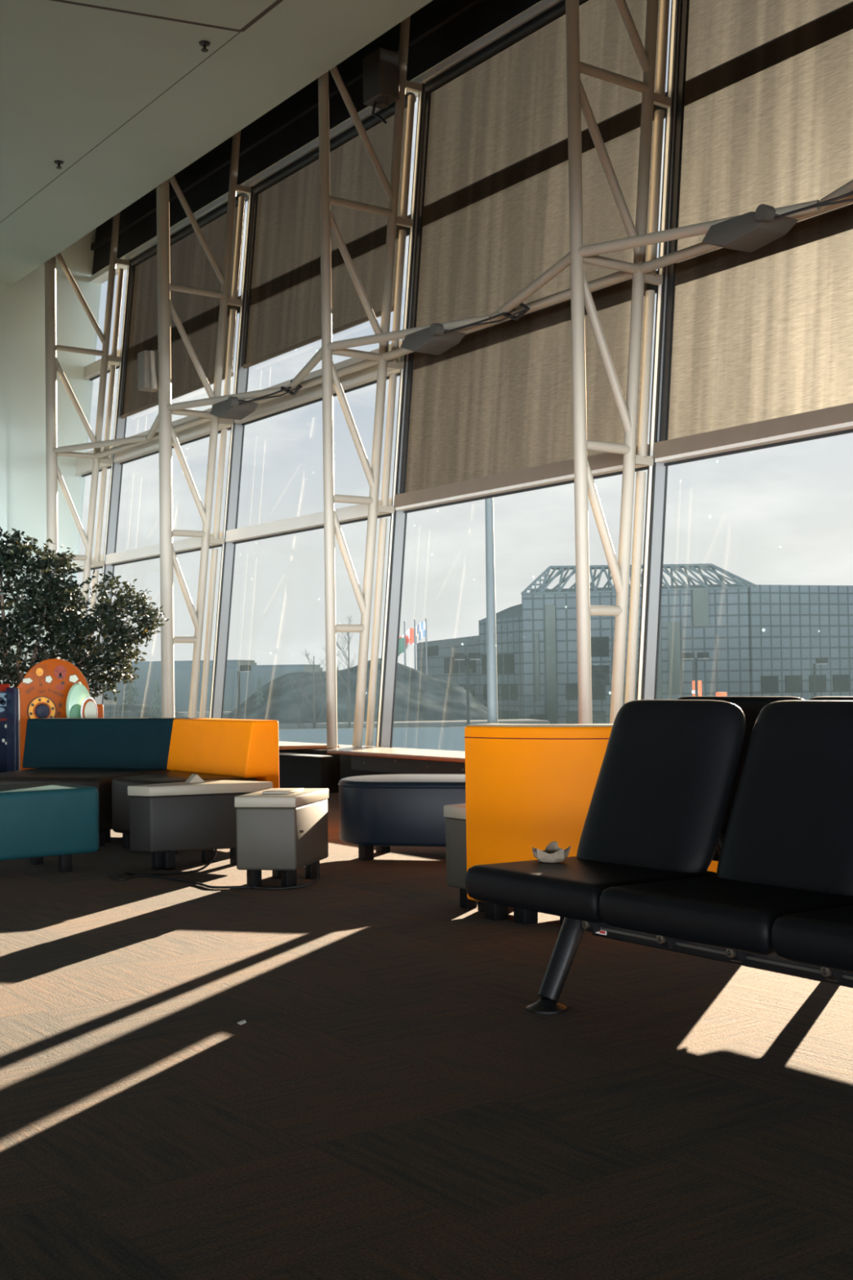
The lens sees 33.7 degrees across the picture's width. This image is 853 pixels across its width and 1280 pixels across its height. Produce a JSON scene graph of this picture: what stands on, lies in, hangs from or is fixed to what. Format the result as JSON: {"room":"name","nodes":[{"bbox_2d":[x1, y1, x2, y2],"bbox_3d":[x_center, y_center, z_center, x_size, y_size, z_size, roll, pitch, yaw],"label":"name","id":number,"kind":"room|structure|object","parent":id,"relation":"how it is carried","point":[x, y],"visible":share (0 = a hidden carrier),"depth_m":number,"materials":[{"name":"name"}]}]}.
{"room":"airport terminal","nodes":[
{"label":"airport terminal","id":0,"kind":"room"},
{"bbox_2d":[0,227,102,720],"bbox_3d":[-10.743,-2.323,13.494,16.393,7.600,0.400,0,-2,-36],"label":"wall","id":1,"kind":"structure","parent":0,"point":[23,482],"depth_m":17.65,"materials":[{"name":"paint"}]},
{"bbox_2d":[68,253,132,704],"bbox_3d":[-4.108,-1.768,17.407,0.753,5.835,1.204,0,-2,-36],"label":"window","id":2,"kind":"structure","parent":1,"relation":"in","point":[92,371],"depth_m":17.02,"materials":[{"name":"white metal"}]},
{"bbox_2d":[0,0,432,286],"bbox_3d":[-3.721,-4.919,2.651,15.040,0.210,26.350,0,-2,-36],"label":"ceiling","id":3,"kind":"structure","parent":0,"point":[126,94],"depth_m":11.65,"materials":[{"name":"paint"}]},
{"bbox_2d":[53,160,63,168],"bbox_3d":[-3.481,-4.496,13.336,0.090,0.060,0.090,0,-2,-36],"label":"sprinkler","id":4,"kind":"object","parent":3,"relation":"attached to","point":[59,162],"visible":1,"depth_m":13.32,"materials":[{"name":"black metal"}]},
{"bbox_2d":[198,40,210,52],"bbox_3d":[-1.717,-4.589,10.899,0.090,0.060,0.090,0,-2,-36],"label":"sprinkler","id":5,"kind":"object","parent":3,"relation":"attached to","point":[202,43],"visible":1,"depth_m":10.89,"materials":[{"name":"black metal"}]},
{"bbox_2d":[90,0,542,275],"bbox_3d":[3.409,-5.696,7.654,0.255,1.200,26.050,0,-2,-36],"label":"fascia","id":6,"kind":"object","parent":3,"relation":"attached to","point":[439,29],"visible":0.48,"depth_m":13.97,"materials":[{"name":"black metal"}]},
{"bbox_2d":[0,792,852,1279],"bbox_3d":[-3.355,1.134,2.685,15.720,0.120,26.350,0,-2,-36],"label":"floor","id":7,"kind":"structure","parent":0,"point":[388,1102],"depth_m":3.23,"materials":[{"name":"carpet"}]},
{"bbox_2d":[0,684,9,772],"bbox_3d":[-3.184,0.735,9.711,0.630,0.855,0.036,0,-2,-36],"label":"panel","id":8,"kind":"object","parent":7,"relation":"on","point":[2,686],"visible":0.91,"depth_m":9.86,"materials":[{"name":"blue plastic"}]},
{"bbox_2d":[0,693,6,744],"bbox_3d":[-3.169,0.552,9.717,0.580,0.360,0.016,0,-2,-36],"label":"picture","id":9,"kind":"object","parent":8,"relation":"attached to","point":[2,695],"depth_m":9.86,"materials":[{"name":"blue plastic"}]},
{"bbox_2d":[0,691,6,772],"bbox_3d":[-3.166,0.730,9.715,0.585,0.745,0.012,0,-2,-36],"label":"picture","id":10,"kind":"object","parent":8,"relation":"attached to","point":[2,694],"depth_m":9.86,"materials":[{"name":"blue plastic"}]},
{"bbox_2d":[0,781,98,872],"bbox_3d":[-2.323,0.964,7.026,1.240,0.425,0.560,0,-2,-36],"label":"ottoman","id":11,"kind":"object","parent":7,"relation":"on","point":[38,820],"visible":1,"depth_m":7.02,"materials":[{"name":"leather"}]},
{"bbox_2d":[5,658,103,772],"bbox_3d":[-2.702,0.647,9.914,0.785,1.028,0.373,-1,-2,0],"label":"panel","id":12,"kind":"object","parent":7,"relation":"on","point":[52,688],"visible":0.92,"depth_m":9.85,"materials":[{"name":"orange plastic"}]},
{"bbox_2d":[0,526,168,770],"bbox_3d":[-3.259,0.168,11.291,2.446,2.276,1.185,0,-2,-41],"label":"ficus tree","id":13,"kind":"object","parent":7,"relation":"on","point":[70,631],"visible":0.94,"depth_m":11.29,"materials":[{"name":"green plant"}]},
{"bbox_2d":[0,717,279,854],"bbox_3d":[-1.832,0.849,8.541,2.153,0.722,1.092,-2,-2,27],"label":"curved sofa","id":14,"kind":"object","parent":7,"relation":"on","point":[110,755],"visible":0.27,"depth_m":8.59,"materials":[{"name":"teal leather"}]},
{"bbox_2d":[125,848,217,875],"bbox_3d":[-1.229,1.110,7.095,0.534,0.107,0.206,0,-2,-41],"label":"power cord","id":15,"kind":"object","parent":7,"relation":"on","point":[215,850],"visible":0.91,"depth_m":6.98,"materials":[{"name":"black rubber"}]},
{"bbox_2d":[127,773,272,870],"bbox_3d":[-1.178,0.932,7.275,0.664,0.469,0.385,0,-2,-36],"label":"table","id":16,"kind":"object","parent":7,"relation":"on","point":[194,814],"visible":0.82,"depth_m":7.17,"materials":[{"name":"grey plastic"}]},
{"bbox_2d":[110,862,319,889],"bbox_3d":[-1.069,1.095,6.641,1.208,0.105,0.263,-2,-2,24],"label":"power cord","id":17,"kind":"object","parent":7,"relation":"on","point":[316,864],"visible":1,"depth_m":6.46,"materials":[{"name":"black rubber"}]},
{"bbox_2d":[237,1019,246,1024],"bbox_3d":[-0.512,1.060,3.910,0.018,0.009,0.028,0,-2,-31],"label":"paper scrap","id":18,"kind":"object","parent":7,"relation":"on","point":[242,1022],"visible":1,"depth_m":3.91,"materials":[{"name":"white paper"}]},
{"bbox_2d":[234,787,328,889],"bbox_3d":[-0.667,0.922,6.619,0.301,0.437,0.498,-1,-2,14],"label":"table","id":19,"kind":"object","parent":7,"relation":"on","point":[282,831],"visible":0.96,"depth_m":6.41,"materials":[{"name":"beige plastic"}]},
{"bbox_2d":[278,741,340,792],"bbox_3d":[-2.803,1.188,14.413,0.515,0.394,7.200,0,-2,-36],"label":"countertop","id":20,"kind":"structure","parent":7,"relation":"on","point":[301,765],"depth_m":11.98,"materials":[{"name":"laminate"}]},
{"bbox_2d":[44,212,129,688],"bbox_3d":[-4.017,-2.431,16.797,1.070,7.013,0.126,0,-2,-36],"label":"truss","id":21,"kind":"object","parent":20,"relation":"on","point":[53,473],"visible":0.63,"depth_m":16.72,"materials":[{"name":"white metal"}]},
{"bbox_2d":[52,413,210,458],"bbox_3d":[-3.275,-2.252,15.442,0.625,0.090,3.076,0,-2,-36],"label":"brace","id":22,"kind":"object","parent":21,"relation":"attached to","point":[125,443],"visible":0.9,"depth_m":15.85,"materials":[{"name":"white metal"}]},
{"bbox_2d":[155,130,251,718],"bbox_3d":[-2.228,-2.525,14.325,1.070,7.013,0.126,0,-2,-36],"label":"truss","id":23,"kind":"object","parent":20,"relation":"on","point":[166,434],"visible":0.84,"depth_m":14.15,"materials":[{"name":"white metal"}]},
{"bbox_2d":[137,350,158,391],"bbox_3d":[-2.756,-2.686,14.088,0.170,0.400,0.280,0,-2,-36],"label":"loudspeaker","id":24,"kind":"object","parent":23,"relation":"attached to","point":[148,361],"visible":1,"depth_m":14.03,"materials":[{"name":"beige plastic"}]},
{"bbox_2d":[166,346,377,418],"bbox_3d":[-1.486,-2.346,12.970,0.625,0.090,3.076,0,-2,-36],"label":"brace","id":25,"kind":"object","parent":23,"relation":"attached to","point":[312,363],"visible":0.75,"depth_m":12.97,"materials":[{"name":"white metal"}]},
{"bbox_2d":[209,379,302,420],"bbox_3d":[-1.638,-2.246,13.168,0.355,0.232,1.197,1,-2,-42],"label":"floodlight","id":26,"kind":"object","parent":25,"relation":"attached to","point":[233,408],"visible":1,"depth_m":13.27,"materials":[{"name":"grey paint"}]},
{"bbox_2d":[326,745,465,779],"bbox_3d":[4.660,0.795,4.101,0.515,0.394,18.828,0,-2,-36],"label":"window sill","id":27,"kind":"structure","parent":7,"relation":"on","point":[364,760],"depth_m":10.65,"materials":[{"name":"laminate"}]},
{"bbox_2d":[318,15,422,748],"bbox_3d":[-0.431,-2.619,11.858,1.050,7.013,0.086,0,-2,-36],"label":"truss","id":28,"kind":"object","parent":27,"relation":"on","point":[330,377],"visible":0.97,"depth_m":11.71,"materials":[{"name":"white metal"}]},
{"bbox_2d":[362,47,399,124],"bbox_3d":[-0.387,-4.676,11.995,0.200,0.608,0.270,0,-2,-36],"label":"speaker box","id":29,"kind":"object","parent":28,"relation":"attached to","point":[380,68],"visible":1,"depth_m":11.91,"materials":[{"name":"grey paint"}]},
{"bbox_2d":[326,252,632,360],"bbox_3d":[0.303,-2.440,10.498,0.625,0.090,3.076,0,-2,-36],"label":"brace","id":30,"kind":"object","parent":28,"relation":"attached to","point":[562,264],"visible":0.8,"depth_m":10.31,"materials":[{"name":"white metal"}]},
{"bbox_2d":[400,302,529,355],"bbox_3d":[0.245,-2.345,10.566,0.355,0.232,1.197,1,-2,-42],"label":"floodlight","id":31,"kind":"object","parent":30,"relation":"attached to","point":[435,340],"visible":0.97,"depth_m":10.68,"materials":[{"name":"grey paint"}]},
{"bbox_2d":[565,0,671,724],"bbox_3d":[1.358,-2.714,9.386,1.050,7.013,0.086,0,-2,-36],"label":"truss","id":32,"kind":"object","parent":27,"relation":"on","point":[577,99],"visible":0.88,"depth_m":9.23,"materials":[{"name":"white metal"}]},
{"bbox_3d":[3.147,-2.808,6.914,1.050,7.013,0.086,0,-2,-36],"label":"truss","id":33,"kind":"object","parent":27,"relation":"on","visible":0},
{"bbox_2d":[577,179,852,273],"bbox_3d":[2.092,-2.534,8.025,0.625,0.090,3.076,0,-2,-36],"label":"brace","id":34,"kind":"object","parent":33,"relation":"attached to","point":[700,228],"visible":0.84,"depth_m":8.77,"materials":[{"name":"white metal"}]},
{"bbox_2d":[702,191,852,252],"bbox_3d":[2.092,-2.442,8.013,0.355,0.232,1.197,1,-2,-42],"label":"floodlight","id":35,"kind":"object","parent":34,"relation":"attached to","point":[749,232],"visible":1,"depth_m":8.16,"materials":[{"name":"grey paint"}]},
{"bbox_2d":[337,773,466,861],"bbox_3d":[0.039,0.944,7.491,1.030,0.420,0.637,-1,-2,13],"label":"ottoman","id":36,"kind":"object","parent":7,"relation":"on","point":[383,811],"visible":0.59,"depth_m":7.24,"materials":[{"name":"leather"}]},
{"bbox_2d":[443,803,484,912],"bbox_3d":[0.333,0.893,5.872,0.479,0.425,0.230,0,-2,-36],"label":"table","id":37,"kind":"object","parent":7,"relation":"on","point":[455,821],"visible":0.2,"depth_m":5.77,"materials":[{"name":"beige plastic"}]},
{"bbox_2d":[464,723,718,925],"bbox_3d":[0.766,0.707,5.521,0.946,0.765,0.783,0,-2,-36],"label":"sofa","id":38,"kind":"object","parent":7,"relation":"on","point":[527,786],"visible":0.29,"depth_m":5.36,"materials":[{"name":"leather"}]},
{"bbox_2d":[464,699,852,1013],"bbox_3d":[0.993,0.585,3.252,0.626,0.877,2.190,0,-2,-36],"label":"seating","id":39,"kind":"object","parent":7,"relation":"on","point":[779,899],"visible":1,"depth_m":3.66,"materials":[{"name":"black leather"}]},
{"bbox_2d":[532,841,571,862],"bbox_3d":[0.351,0.606,4.012,0.107,0.054,0.109,-2,-2,23],"label":"wrapper","id":40,"kind":"object","parent":39,"relation":"on","point":[552,853],"visible":1,"depth_m":3.98,"materials":[{"name":"beige paper"}]},
{"bbox_2d":[677,696,852,861],"bbox_3d":[1.705,0.595,4.007,0.626,0.877,2.191,0,-2,-36],"label":"seating","id":41,"kind":"object","parent":7,"relation":"on","point":[751,706],"visible":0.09,"depth_m":4.50,"materials":[{"name":"black plastic"}]},
{"bbox_3d":[2.968,0.929,7.083,0.280,0.340,26.050,0,-2,-36],"label":"sill","id":42,"kind":"structure","parent":0,"visible":0},
{"bbox_2d":[105,179,253,718],"bbox_3d":[-2.870,-1.833,15.698,0.753,5.835,3.087,0,-2,-36],"label":"window","id":43,"kind":"structure","parent":42,"relation":"attached to","point":[202,431],"depth_m":14.54,"materials":[{"name":"white metal"}]},
{"bbox_2d":[119,244,158,418],"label":"roller shade","id":44,"kind":"object","parent":43,"relation":"attached to","point":[142,319],"depth_m":16.79,"materials":[{"name":"brown fabric"}]},
{"bbox_2d":[170,315,204,399],"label":"roller shade","id":45,"kind":"object","parent":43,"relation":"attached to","point":[185,379],"depth_m":15.75,"materials":[{"name":"brown fabric"}]},
{"bbox_2d":[169,223,221,291],"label":"roller shade","id":46,"kind":"object","parent":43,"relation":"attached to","point":[190,265],"depth_m":15.83,"materials":[{"name":"brown fabric"}]},
{"bbox_2d":[170,290,220,385],"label":"roller shade","id":47,"kind":"object","parent":43,"relation":"attached to","point":[198,315],"depth_m":15.41,"materials":[{"name":"brown fabric"}]},
{"bbox_2d":[196,201,227,271],"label":"roller shade","id":48,"kind":"object","parent":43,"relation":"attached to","point":[212,225],"depth_m":15.33,"materials":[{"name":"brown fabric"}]},
{"bbox_2d":[228,192,248,299],"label":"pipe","id":49,"kind":"object","parent":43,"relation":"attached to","point":[243,194],"depth_m":14.95,"materials":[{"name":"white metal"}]},
{"bbox_2d":[225,75,425,747],"bbox_3d":[-1.081,-1.927,13.226,0.753,5.835,3.087,0,-2,-36],"label":"window","id":50,"kind":"structure","parent":42,"relation":"attached to","point":[367,376],"depth_m":12.17,"materials":[{"name":"white metal"}]},
{"bbox_2d":[240,146,321,368],"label":"roller shade","id":51,"kind":"object","parent":50,"relation":"attached to","point":[282,313],"depth_m":14.01,"materials":[{"name":"beige fabric"}]},
{"bbox_2d":[330,230,368,334],"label":"roller shade","id":52,"kind":"object","parent":50,"relation":"attached to","point":[348,311],"depth_m":13.03,"materials":[{"name":"beige fabric"}]},
{"bbox_2d":[329,124,388,208],"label":"roller shade","id":53,"kind":"object","parent":50,"relation":"attached to","point":[353,176],"depth_m":13.10,"materials":[{"name":"beige fabric"}]},
{"bbox_2d":[330,204,387,317],"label":"roller shade","id":54,"kind":"object","parent":50,"relation":"attached to","point":[364,234],"depth_m":12.75,"materials":[{"name":"beige fabric"}]},
{"bbox_2d":[361,101,395,184],"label":"roller shade","id":55,"kind":"object","parent":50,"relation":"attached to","point":[380,135],"depth_m":12.70,"materials":[{"name":"beige fabric"}]},
{"bbox_2d":[395,0,680,751],"bbox_3d":[0.708,-2.021,10.754,0.753,5.835,3.087,0,-2,-36],"label":"window","id":56,"kind":"structure","parent":42,"relation":"attached to","point":[657,475],"depth_m":9.52,"materials":[{"name":"white metal"}]},
{"bbox_2d":[393,0,660,507],"bbox_3d":[0.754,-3.014,10.846,0.451,3.703,2.993,0,-2,-36],"label":"roller shade","id":57,"kind":"object","parent":56,"relation":"attached to","point":[493,410],"visible":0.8,"depth_m":10.95,"materials":[{"name":"beige fabric"}]},
{"bbox_2d":[654,421,852,466],"bbox_3d":[2.497,-2.115,8.281,0.753,5.835,3.087,0,-2,-36],"label":"window","id":58,"kind":"structure","parent":42,"relation":"attached to","point":[844,428],"depth_m":8.74,"materials":[{"name":"white metal"}]},
{"bbox_2d":[653,0,852,458],"bbox_3d":[2.543,-3.108,8.374,0.451,3.703,2.993,0,-2,-36],"label":"roller shade","id":59,"kind":"object","parent":58,"relation":"attached to","point":[758,344],"visible":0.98,"depth_m":8.92,"materials":[{"name":"beige fabric"}]},
{"label":"outside","id":60,"kind":"structure","parent":0,"visible":0},
{"bbox_2d":[103,698,116,704],"bbox_3d":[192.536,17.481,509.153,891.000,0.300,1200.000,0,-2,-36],"label":"ground","id":61,"kind":"structure","parent":60,"point":[111,700],"depth_m":483.47,"materials":[{"name":"white snow"}]},
{"bbox_2d":[88,681,116,698],"bbox_3d":[59.808,15.089,505.816,370.000,8.282,590.000,0,-2,-36],"label":"hill","id":62,"kind":"structure","parent":61,"relation":"on","point":[109,694],"depth_m":559.67,"materials":[{"name":"green plant"}]},
{"bbox_2d":[121,665,140,705],"bbox_3d":[-20.805,5.464,99.793,3.360,7.835,3.358,0,-2,-36],"label":"conifer","id":63,"kind":"object","parent":61,"relation":"on","point":[131,687],"visible":0.28,"depth_m":99.76,"materials":[{"name":"plant"}]},
{"bbox_2d":[102,703,197,717],"bbox_3d":[-21.443,6.894,97.836,29.084,4.888,32.210,0,-2,-36],"label":"hill","id":64,"kind":"structure","parent":61,"relation":"on","point":[110,710],"depth_m":97.90,"materials":[{"name":"grey snow"}]},
{"bbox_2d":[147,678,161,717],"bbox_3d":[-17.793,5.849,93.136,2.771,6.613,2.694,0,-2,-36],"label":"conifer","id":65,"kind":"object","parent":61,"relation":"on","point":[157,713],"visible":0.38,"depth_m":93.05,"materials":[{"name":"plant"}]},
{"bbox_2d":[116,659,256,706],"bbox_3d":[-41.712,8.680,246.115,23.000,10.000,20.000,0,-2,-36],"label":"building","id":66,"kind":"structure","parent":61,"relation":"on","point":[148,672],"depth_m":242.19,"materials":[{"name":"grey concrete"}]},
{"bbox_2d":[178,711,230,718],"bbox_3d":[-20.892,8.180,123.500,12.858,3.700,16.821,0,-2,-36],"label":"snow bank","id":67,"kind":"object","parent":61,"relation":"on","point":[185,713],"visible":0.02,"depth_m":121.30,"materials":[{"name":"white snow"}]},
{"bbox_2d":[237,665,250,719],"bbox_3d":[-9.013,4.824,69.830,0.492,7.130,0.590,0,-2,-36],"label":"street lamp","id":68,"kind":"object","parent":61,"relation":"on","point":[242,668],"visible":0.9,"depth_m":69.90,"materials":[{"name":"grey metal"}]},
{"bbox_2d":[173,664,322,711],"bbox_3d":[-25.854,8.023,205.007,20.700,8.600,18.000,0,-2,-36],"label":"building","id":69,"kind":"structure","parent":61,"relation":"on","point":[182,674],"depth_m":201.12,"materials":[{"name":"grey concrete"}]},
{"bbox_2d":[252,675,264,708],"bbox_3d":[-10.628,5.603,89.932,2.122,6.714,2.226,0,-2,-36],"label":"conifer","id":70,"kind":"object","parent":61,"relation":"on","point":[259,700],"visible":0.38,"depth_m":89.86,"materials":[{"name":"green plant"}]},
{"bbox_2d":[284,647,342,728],"bbox_3d":[-5.569,4.323,68.685,2.786,7.967,3.180,-1,-2,2],"label":"bare tree","id":71,"kind":"object","parent":61,"relation":"on","point":[313,722],"visible":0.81,"depth_m":68.80,"materials":[{"name":"brown plant"}]},
{"bbox_2d":[320,615,369,728],"bbox_3d":[-4.581,3.562,77.073,2.947,9.916,3.796,-2,-2,28],"label":"bare tree","id":72,"kind":"object","parent":61,"relation":"on","point":[348,701],"visible":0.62,"depth_m":77.12,"materials":[{"name":"brown plant"}]},
{"bbox_2d":[223,657,499,723],"bbox_3d":[-4.711,5.134,95.192,39.441,7.761,38.398,0,-2,-36],"label":"hill","id":73,"kind":"structure","parent":61,"relation":"on","point":[420,695],"depth_m":89.58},
{"bbox_2d":[398,620,405,665],"bbox_3d":[-2.469,4.029,120.489,0.541,11.280,2.092,0,-2,-36],"label":"flagpole","id":74,"kind":"object","parent":61,"relation":"on","point":[402,646],"visible":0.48,"depth_m":119.95,"materials":[{"name":"green fabric"}]},
{"bbox_2d":[399,618,416,669],"bbox_3d":[-1.610,3.941,120.496,0.541,11.430,2.092,0,-2,-36],"label":"flagpole","id":75,"kind":"object","parent":61,"relation":"on","point":[411,633],"visible":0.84,"depth_m":120.04,"materials":[{"name":"red fabric"}]},
{"bbox_2d":[278,719,550,728],"bbox_3d":[-3.822,6.622,79.411,21.593,3.900,4.820,-1,-2,-1],"label":"snow bank","id":76,"kind":"object","parent":61,"relation":"on","point":[458,722],"visible":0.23,"depth_m":77.67,"materials":[{"name":"white snow"}]},
{"bbox_2d":[410,617,427,674],"bbox_3d":[-0.640,3.902,120.520,0.541,11.480,2.092,0,-2,-36],"label":"flagpole","id":77,"kind":"object","parent":61,"relation":"on","point":[421,628],"visible":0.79,"depth_m":120.07,"materials":[{"name":"blue fabric"}]},
{"bbox_2d":[278,723,609,751],"bbox_3d":[-5.110,5.958,61.291,64.132,4.280,4.980,-1,-2,-4],"label":"wall","id":78,"kind":"structure","parent":61,"relation":"on","point":[438,738],"depth_m":59.26,"materials":[{"name":"concrete"}]},
{"bbox_2d":[453,653,480,724],"bbox_3d":[1.962,4.360,65.842,1.309,7.510,0.578,-1,-2,16],"label":"street lamp","id":79,"kind":"object","parent":61,"relation":"on","point":[457,656],"visible":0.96,"depth_m":65.83,"materials":[{"name":"grey metal"}]},
{"bbox_2d":[484,497,497,724],"bbox_3d":[3.045,0.609,65.905,0.533,14.980,0.533,0,-2,-36],"label":"mast","id":80,"kind":"object","parent":61,"relation":"on","point":[491,664],"visible":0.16,"depth_m":65.78,"materials":[{"name":"grey metal"}]},
{"bbox_2d":[416,563,852,724],"bbox_3d":[54.967,0.950,197.199,101.845,19.889,95.000,0,-2,-36],"label":"office building","id":81,"kind":"structure","parent":61,"relation":"on","point":[760,640],"depth_m":168.09,"materials":[{"name":"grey glass"}]},
{"bbox_2d":[682,652,709,696],"bbox_3d":[13.441,4.338,69.902,1.309,7.430,0.578,-1,-2,16],"label":"street lamp","id":82,"kind":"object","parent":61,"relation":"on","point":[691,655],"visible":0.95,"depth_m":69.90,"materials":[{"name":"grey metal"}]},
{"bbox_2d":[692,680,702,696],"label":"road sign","id":83,"kind":"object","parent":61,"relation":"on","point":[700,691],"depth_m":77.18,"materials":[{"name":"orange plastic"}]},
{"bbox_2d":[715,692,727,696],"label":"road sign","id":84,"kind":"object","parent":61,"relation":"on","point":[717,694],"depth_m":76.89,"materials":[{"name":"orange metal"}]},
{"bbox_2d":[813,657,827,697],"bbox_3d":[19.600,4.419,69.829,0.492,7.080,0.590,0,-2,-36],"label":"street lamp","id":85,"kind":"object","parent":61,"relation":"on","point":[818,660],"visible":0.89,"depth_m":69.90,"materials":[{"name":"grey metal"}]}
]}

